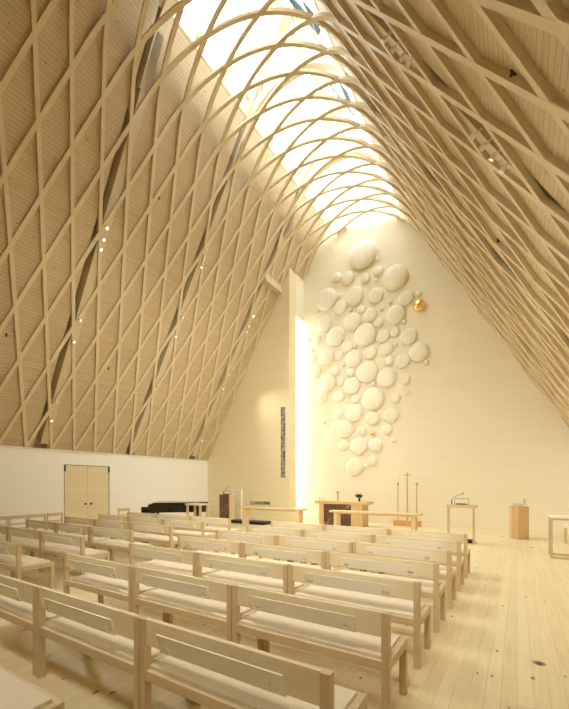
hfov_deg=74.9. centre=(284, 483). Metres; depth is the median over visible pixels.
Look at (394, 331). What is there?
wooden disc
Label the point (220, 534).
bench
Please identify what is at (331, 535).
bench
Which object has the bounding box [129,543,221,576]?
bench
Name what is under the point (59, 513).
wall chair
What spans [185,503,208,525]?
desk
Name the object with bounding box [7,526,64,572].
bench
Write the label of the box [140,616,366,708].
bench
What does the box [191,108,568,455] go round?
roof frame
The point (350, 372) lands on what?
wooden disc
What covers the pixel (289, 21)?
window
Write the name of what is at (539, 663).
floor outlet
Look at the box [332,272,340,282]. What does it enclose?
wooden disc
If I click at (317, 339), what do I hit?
wooden disc
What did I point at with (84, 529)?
bench
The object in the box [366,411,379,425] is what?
wooden disc
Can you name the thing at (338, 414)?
wooden disc
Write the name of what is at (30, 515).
wall chair
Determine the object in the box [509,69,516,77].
ceiling sensor
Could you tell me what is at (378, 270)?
wooden disc
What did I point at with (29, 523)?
bench
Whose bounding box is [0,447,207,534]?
wall
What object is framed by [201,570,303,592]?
seat cushion
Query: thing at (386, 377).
wooden disc
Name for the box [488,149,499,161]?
spotlight
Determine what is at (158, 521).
bench
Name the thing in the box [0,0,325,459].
ceiling
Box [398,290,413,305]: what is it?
wooden disc
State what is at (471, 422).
wall
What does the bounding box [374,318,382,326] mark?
wooden disc
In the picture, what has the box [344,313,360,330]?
wooden disc
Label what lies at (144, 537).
seat cushion
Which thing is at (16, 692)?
bench
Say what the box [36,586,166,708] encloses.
bench
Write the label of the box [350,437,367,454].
wooden disc
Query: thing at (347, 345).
wooden disc
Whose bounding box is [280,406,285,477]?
window
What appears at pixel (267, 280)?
beam
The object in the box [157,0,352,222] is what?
window
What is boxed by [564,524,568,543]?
stool
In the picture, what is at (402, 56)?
spotlight
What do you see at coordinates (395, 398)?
wooden disc
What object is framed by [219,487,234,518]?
pulpit
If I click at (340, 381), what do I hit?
wooden disc
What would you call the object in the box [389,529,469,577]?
bench
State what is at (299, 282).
window
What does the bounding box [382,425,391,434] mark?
wooden disc
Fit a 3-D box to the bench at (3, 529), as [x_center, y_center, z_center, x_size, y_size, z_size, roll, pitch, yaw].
[-6.388,1.321,8.479,1.425,0.800,0.587,0,0,32]
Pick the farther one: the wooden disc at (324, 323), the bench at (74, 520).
the wooden disc at (324, 323)
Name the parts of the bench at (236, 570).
post, rail, post, seat frame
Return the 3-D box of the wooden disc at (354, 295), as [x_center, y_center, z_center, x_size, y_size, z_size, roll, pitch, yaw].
[3.115,-8.406,16.640,0.860,0.860,0.181,0,0,32]
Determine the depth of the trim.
14.21 m
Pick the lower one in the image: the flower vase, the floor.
the floor
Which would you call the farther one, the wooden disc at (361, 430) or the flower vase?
the wooden disc at (361, 430)
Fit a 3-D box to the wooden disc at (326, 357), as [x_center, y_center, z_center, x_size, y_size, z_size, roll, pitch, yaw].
[1.966,-5.891,17.371,0.760,0.760,0.160,0,0,32]
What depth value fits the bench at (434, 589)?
4.55 m
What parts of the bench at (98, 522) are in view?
rail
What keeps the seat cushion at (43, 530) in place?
on the bench at (29, 523)
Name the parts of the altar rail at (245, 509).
leg, rail, leg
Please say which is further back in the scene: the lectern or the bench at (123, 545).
the lectern
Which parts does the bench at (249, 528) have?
seat frame, rail, post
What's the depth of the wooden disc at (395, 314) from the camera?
15.60 m
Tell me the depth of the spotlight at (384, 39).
6.21 m
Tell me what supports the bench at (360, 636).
on the floor
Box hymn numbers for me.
[250,501,269,506]
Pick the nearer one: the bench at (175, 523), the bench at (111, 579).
the bench at (111, 579)
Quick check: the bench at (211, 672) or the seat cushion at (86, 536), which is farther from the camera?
the seat cushion at (86, 536)
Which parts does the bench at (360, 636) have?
post, leg, rail, seat frame, post, leg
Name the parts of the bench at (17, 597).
rail, seat frame, post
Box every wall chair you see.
[0,516,7,525]
[8,515,34,529]
[28,514,52,539]
[47,512,69,532]
[118,508,129,515]
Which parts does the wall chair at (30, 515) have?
rail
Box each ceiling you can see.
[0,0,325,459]
[315,0,568,406]
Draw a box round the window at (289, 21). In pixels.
[274,0,361,163]
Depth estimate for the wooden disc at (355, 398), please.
16.59 m
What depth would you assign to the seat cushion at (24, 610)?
3.69 m
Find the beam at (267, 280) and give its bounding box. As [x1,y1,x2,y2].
[261,273,281,293]
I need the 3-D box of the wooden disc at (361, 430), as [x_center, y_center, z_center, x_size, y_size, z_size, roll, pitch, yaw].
[3.403,-2.325,16.497,0.430,0.430,0.118,0,0,32]
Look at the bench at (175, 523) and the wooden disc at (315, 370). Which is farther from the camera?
the wooden disc at (315, 370)
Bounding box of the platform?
[231,519,270,524]
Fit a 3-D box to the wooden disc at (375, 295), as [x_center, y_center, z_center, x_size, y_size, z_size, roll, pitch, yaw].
[3.949,-8.169,16.142,0.666,0.666,0.140,0,0,32]
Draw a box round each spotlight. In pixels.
[381,32,390,44]
[390,42,399,53]
[398,52,406,62]
[405,59,411,69]
[469,127,481,140]
[479,138,491,151]
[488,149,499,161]
[499,162,508,172]
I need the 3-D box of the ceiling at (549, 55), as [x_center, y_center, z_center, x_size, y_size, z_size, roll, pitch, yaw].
[2.016,-7.537,5.905,9.065,15.215,20.150,0,0,32]
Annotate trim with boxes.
[0,445,207,461]
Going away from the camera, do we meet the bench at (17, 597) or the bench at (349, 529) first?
the bench at (17, 597)
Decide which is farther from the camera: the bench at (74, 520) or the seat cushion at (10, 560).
the bench at (74, 520)
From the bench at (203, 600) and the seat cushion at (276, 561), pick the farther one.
the seat cushion at (276, 561)
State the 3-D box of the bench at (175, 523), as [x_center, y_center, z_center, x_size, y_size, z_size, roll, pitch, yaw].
[-2.422,1.321,9.426,1.425,0.800,0.587,0,0,32]
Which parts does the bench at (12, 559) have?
rail, post, seat frame, leg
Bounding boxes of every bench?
[0,525,31,555]
[0,541,54,589]
[0,574,62,676]
[0,664,63,708]
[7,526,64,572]
[26,519,72,555]
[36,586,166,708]
[40,531,109,574]
[55,522,109,556]
[63,553,165,621]
[65,516,111,548]
[90,526,153,560]
[95,519,146,555]
[98,514,142,542]
[127,512,156,534]
[128,516,176,546]
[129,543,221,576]
[130,522,188,550]
[132,566,261,649]
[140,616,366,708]
[157,514,190,534]
[163,519,215,551]
[178,535,258,559]
[191,516,241,541]
[196,552,308,593]
[216,530,289,578]
[232,584,407,708]
[242,542,339,570]
[246,525,313,564]
[271,521,323,530]
[276,535,362,578]
[288,564,430,669]
[303,529,380,573]
[324,525,388,535]
[325,551,445,633]
[352,542,455,608]
[373,534,463,591]
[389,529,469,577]
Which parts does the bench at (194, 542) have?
post, rail, post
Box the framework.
[0,0,568,459]
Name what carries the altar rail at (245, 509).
on the floor
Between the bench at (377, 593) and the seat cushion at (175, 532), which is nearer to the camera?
the bench at (377, 593)
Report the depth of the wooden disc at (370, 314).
16.22 m
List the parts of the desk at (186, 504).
leg, leg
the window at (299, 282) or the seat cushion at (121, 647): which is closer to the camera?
the seat cushion at (121, 647)
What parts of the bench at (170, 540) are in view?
rail, seat frame, post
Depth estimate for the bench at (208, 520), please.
10.01 m
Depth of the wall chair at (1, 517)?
10.39 m
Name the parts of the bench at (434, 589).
post, rail, seat frame, post, leg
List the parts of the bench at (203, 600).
post, leg, rail, seat frame, post, leg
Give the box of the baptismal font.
[510,506,528,539]
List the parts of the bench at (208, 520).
rail, seat frame, post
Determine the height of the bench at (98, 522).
0.800 m
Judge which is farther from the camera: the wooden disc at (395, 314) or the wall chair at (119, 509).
the wooden disc at (395, 314)
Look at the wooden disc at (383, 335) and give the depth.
15.92 m
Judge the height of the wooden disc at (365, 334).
1.007 m
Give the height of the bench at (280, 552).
0.800 m
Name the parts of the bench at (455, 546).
post, rail, seat frame, post, leg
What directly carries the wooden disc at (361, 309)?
attached to the wall at (471, 422)
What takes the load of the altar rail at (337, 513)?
on the floor
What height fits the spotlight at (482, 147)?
0.116 m
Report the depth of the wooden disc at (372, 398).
16.09 m
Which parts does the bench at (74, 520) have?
rail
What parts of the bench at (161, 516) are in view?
rail, seat frame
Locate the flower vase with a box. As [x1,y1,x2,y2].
[354,489,362,500]
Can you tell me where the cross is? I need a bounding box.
[393,472,420,526]
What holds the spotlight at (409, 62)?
attached to the ceiling at (549, 55)
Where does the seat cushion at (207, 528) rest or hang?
on the bench at (208, 520)
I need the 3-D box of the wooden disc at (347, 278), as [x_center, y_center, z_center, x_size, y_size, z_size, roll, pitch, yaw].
[2.849,-9.299,16.838,0.605,0.605,0.127,0,0,32]
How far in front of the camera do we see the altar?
14.77 m
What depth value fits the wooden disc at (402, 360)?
15.49 m
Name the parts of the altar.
leg, stone panel, leg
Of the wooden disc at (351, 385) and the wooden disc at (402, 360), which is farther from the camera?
the wooden disc at (351, 385)
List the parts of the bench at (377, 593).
post, rail, seat frame, post, leg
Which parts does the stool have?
leg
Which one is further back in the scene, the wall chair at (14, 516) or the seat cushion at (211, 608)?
the wall chair at (14, 516)
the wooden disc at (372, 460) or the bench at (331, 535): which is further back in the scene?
the wooden disc at (372, 460)
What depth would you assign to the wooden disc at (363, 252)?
16.29 m
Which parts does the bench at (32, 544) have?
post, rail, seat frame, post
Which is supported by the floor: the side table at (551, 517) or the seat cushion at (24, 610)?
the side table at (551, 517)
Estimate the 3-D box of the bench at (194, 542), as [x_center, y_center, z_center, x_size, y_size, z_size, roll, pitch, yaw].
[-1.150,1.321,6.344,1.425,0.800,0.587,0,0,32]
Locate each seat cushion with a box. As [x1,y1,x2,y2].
[0,534,28,541]
[0,553,49,566]
[0,595,60,620]
[10,539,64,547]
[43,530,72,534]
[44,545,105,555]
[45,617,160,661]
[69,573,156,594]
[73,534,108,541]
[93,539,150,547]
[134,534,177,540]
[134,559,216,575]
[139,589,252,619]
[150,656,355,708]
[173,530,214,535]
[194,550,256,559]
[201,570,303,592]
[205,526,239,530]
[240,611,399,658]
[259,559,335,570]
[294,585,424,617]
[341,569,440,591]
[439,566,446,574]
[452,556,456,561]
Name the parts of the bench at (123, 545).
post, rail, leg, seat frame, post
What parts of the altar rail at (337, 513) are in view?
leg, rail, leg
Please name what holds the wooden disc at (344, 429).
attached to the wall at (471, 422)
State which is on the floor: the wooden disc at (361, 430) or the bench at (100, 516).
the bench at (100, 516)
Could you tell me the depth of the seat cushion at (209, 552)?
6.48 m
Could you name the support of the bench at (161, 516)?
on the floor
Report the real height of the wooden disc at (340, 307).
0.611 m
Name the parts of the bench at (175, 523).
rail, seat frame, post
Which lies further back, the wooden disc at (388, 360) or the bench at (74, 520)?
the wooden disc at (388, 360)
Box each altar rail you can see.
[238,506,306,525]
[329,510,422,530]
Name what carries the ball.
attached to the wall at (471, 422)
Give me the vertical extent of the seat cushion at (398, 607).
0.042 m
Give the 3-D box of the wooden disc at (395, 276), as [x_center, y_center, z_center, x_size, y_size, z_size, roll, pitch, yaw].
[4.652,-8.712,15.656,1.044,1.044,0.219,0,0,32]
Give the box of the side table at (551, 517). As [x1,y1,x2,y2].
[548,514,568,559]
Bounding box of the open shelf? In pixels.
[232,490,242,518]
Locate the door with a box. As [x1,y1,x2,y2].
[64,464,109,525]
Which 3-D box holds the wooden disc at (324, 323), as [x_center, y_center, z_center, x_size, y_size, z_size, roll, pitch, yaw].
[1.865,-7.496,17.433,0.766,0.766,0.161,0,0,32]
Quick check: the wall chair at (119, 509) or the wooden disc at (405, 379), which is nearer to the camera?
the wall chair at (119, 509)
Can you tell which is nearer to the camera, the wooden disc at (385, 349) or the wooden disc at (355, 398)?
the wooden disc at (385, 349)
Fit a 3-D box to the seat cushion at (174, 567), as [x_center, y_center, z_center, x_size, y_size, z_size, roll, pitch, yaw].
[-1.647,1.264,5.549,1.324,0.042,0.444,0,0,32]
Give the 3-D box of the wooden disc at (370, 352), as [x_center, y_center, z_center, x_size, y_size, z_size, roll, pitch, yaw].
[3.742,-5.733,16.277,0.619,0.619,0.130,0,0,32]
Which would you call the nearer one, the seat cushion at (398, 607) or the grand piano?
the seat cushion at (398, 607)
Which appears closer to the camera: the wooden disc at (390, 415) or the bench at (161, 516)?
the bench at (161, 516)
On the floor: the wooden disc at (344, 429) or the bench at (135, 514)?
the bench at (135, 514)
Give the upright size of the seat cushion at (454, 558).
0.042 m
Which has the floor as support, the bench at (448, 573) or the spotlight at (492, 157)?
the bench at (448, 573)
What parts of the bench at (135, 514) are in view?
rail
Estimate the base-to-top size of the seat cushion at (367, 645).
0.042 m
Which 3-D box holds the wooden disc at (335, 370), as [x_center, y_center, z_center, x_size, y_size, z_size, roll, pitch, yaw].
[2.343,-5.188,17.156,0.453,0.453,0.125,0,0,32]
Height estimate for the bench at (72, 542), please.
0.800 m
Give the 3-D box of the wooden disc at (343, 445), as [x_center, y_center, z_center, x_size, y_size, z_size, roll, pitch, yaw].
[2.693,-1.724,16.938,0.450,0.450,0.124,0,0,32]
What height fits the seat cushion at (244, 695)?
0.042 m
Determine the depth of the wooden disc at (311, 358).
17.77 m
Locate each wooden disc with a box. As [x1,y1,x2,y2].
[308,355,314,362]
[309,365,320,378]
[313,335,320,343]
[316,392,326,403]
[317,288,336,309]
[317,315,331,331]
[319,349,333,365]
[320,374,335,391]
[327,327,344,346]
[331,366,339,375]
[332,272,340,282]
[333,390,343,402]
[334,301,346,313]
[334,351,342,360]
[335,410,342,417]
[336,377,344,385]
[336,420,352,437]
[339,441,347,449]
[341,271,353,284]
[341,340,352,352]
[343,377,359,394]
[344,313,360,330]
[345,286,362,305]
[345,350,361,366]
[346,368,354,376]
[346,404,362,421]
[346,458,362,475]
[349,239,375,268]
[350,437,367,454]
[352,394,359,402]
[354,323,375,346]
[356,361,377,382]
[357,305,365,313]
[357,426,365,435]
[361,274,369,282]
[362,387,383,410]
[363,308,376,322]
[363,345,376,359]
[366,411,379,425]
[367,455,377,465]
[368,288,382,302]
[368,438,381,451]
[373,266,382,275]
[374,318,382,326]
[376,329,389,342]
[377,368,395,387]
[379,343,392,356]
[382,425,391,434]
[383,264,407,289]
[383,408,397,422]
[384,356,393,365]
[386,305,404,323]
[390,327,399,336]
[390,393,400,403]
[395,353,409,367]
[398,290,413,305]
[400,328,416,344]
[400,374,409,383]
[409,342,428,361]
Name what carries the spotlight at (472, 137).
attached to the ceiling at (549, 55)
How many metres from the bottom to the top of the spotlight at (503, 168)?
0.129 m
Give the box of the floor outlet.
[532,660,545,665]
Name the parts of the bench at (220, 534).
rail, post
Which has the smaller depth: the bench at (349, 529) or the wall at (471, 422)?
the bench at (349, 529)
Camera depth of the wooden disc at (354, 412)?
16.57 m
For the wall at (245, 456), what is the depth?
17.69 m
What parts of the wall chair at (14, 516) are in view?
rail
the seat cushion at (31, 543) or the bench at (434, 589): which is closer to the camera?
the bench at (434, 589)
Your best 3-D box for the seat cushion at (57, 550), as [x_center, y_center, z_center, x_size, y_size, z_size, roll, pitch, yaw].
[-3.947,1.264,6.988,1.324,0.042,0.444,0,0,32]
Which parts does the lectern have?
leg, leg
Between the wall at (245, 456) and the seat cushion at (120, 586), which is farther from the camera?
the wall at (245, 456)
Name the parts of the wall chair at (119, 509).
rail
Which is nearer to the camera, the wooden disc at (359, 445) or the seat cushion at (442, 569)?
the seat cushion at (442, 569)
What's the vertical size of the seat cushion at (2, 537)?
0.042 m
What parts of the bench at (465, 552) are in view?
rail, seat frame, post, leg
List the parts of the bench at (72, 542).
post, rail, seat frame, post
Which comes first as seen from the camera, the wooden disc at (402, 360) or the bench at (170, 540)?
the bench at (170, 540)
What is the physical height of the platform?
0.120 m
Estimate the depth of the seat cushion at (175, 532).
9.26 m
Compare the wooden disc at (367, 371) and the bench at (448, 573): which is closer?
the bench at (448, 573)
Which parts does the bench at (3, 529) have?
rail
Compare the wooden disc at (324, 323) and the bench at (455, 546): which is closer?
the bench at (455, 546)
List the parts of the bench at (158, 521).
rail, seat frame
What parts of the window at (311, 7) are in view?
vent sash, vent sash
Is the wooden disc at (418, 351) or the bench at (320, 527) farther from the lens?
the wooden disc at (418, 351)
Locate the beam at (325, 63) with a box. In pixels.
[128,0,568,450]
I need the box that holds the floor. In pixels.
[0,516,568,708]
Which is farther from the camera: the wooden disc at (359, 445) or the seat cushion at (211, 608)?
the wooden disc at (359, 445)
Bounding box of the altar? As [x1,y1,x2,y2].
[314,500,373,526]
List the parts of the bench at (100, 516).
rail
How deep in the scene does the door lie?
14.11 m
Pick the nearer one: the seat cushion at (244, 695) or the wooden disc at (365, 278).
the seat cushion at (244, 695)
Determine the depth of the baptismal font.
11.39 m
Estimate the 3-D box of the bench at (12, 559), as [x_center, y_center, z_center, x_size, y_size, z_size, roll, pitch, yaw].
[-4.478,1.321,6.140,1.425,0.800,0.587,0,0,32]
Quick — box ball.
[414,299,424,310]
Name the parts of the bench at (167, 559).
post, rail, post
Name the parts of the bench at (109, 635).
post, rail, seat frame, post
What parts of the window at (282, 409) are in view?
glass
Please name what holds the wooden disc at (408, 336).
attached to the wall at (471, 422)
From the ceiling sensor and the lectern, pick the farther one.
the lectern
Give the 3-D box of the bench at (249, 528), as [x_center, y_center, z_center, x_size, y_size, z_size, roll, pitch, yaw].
[-0.122,1.321,7.987,1.425,0.800,0.587,0,0,32]
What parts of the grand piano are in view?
lid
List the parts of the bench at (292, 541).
post, rail, post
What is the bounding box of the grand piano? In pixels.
[141,501,207,515]
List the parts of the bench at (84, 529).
rail, post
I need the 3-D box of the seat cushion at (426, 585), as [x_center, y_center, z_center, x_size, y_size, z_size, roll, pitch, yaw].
[1.296,1.264,4.850,1.324,0.042,0.444,0,0,32]
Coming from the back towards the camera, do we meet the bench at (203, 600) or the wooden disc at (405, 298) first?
the wooden disc at (405, 298)
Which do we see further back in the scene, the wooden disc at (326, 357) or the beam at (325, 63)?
the wooden disc at (326, 357)
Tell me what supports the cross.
on the floor
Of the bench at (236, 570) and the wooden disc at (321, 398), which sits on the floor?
the bench at (236, 570)
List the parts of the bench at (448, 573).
post, rail, seat frame, post, leg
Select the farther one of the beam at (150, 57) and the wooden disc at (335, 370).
the wooden disc at (335, 370)
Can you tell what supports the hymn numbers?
attached to the wall at (245, 456)
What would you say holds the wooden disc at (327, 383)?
attached to the wall at (471, 422)
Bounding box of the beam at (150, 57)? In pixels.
[36,0,568,443]
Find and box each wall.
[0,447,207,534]
[208,268,295,520]
[296,160,568,533]
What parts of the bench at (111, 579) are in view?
post, rail, leg, seat frame, post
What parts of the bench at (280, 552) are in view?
post, rail, post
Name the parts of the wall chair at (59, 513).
rail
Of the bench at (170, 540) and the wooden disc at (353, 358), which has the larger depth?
the wooden disc at (353, 358)
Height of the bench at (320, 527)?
0.800 m
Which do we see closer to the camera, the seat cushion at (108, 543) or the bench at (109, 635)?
the bench at (109, 635)
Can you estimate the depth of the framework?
9.88 m
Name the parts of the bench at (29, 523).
rail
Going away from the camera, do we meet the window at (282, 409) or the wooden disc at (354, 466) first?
the wooden disc at (354, 466)
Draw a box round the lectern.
[446,493,477,543]
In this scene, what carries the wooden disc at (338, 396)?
attached to the wall at (471, 422)
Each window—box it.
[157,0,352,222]
[274,0,361,163]
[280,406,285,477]
[288,0,400,205]
[296,274,303,518]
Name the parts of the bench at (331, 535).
seat frame, rail, post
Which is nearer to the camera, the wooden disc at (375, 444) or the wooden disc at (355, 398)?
the wooden disc at (375, 444)
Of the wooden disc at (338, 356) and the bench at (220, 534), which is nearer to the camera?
the bench at (220, 534)
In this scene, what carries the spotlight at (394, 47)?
attached to the ceiling at (549, 55)
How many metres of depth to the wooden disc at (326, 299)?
17.25 m
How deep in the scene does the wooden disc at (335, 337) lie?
17.03 m
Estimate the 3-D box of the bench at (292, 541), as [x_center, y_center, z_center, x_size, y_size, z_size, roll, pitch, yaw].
[0.579,1.321,6.406,1.425,0.800,0.587,0,0,32]
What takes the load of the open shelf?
on the floor
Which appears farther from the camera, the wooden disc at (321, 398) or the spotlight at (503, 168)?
the wooden disc at (321, 398)

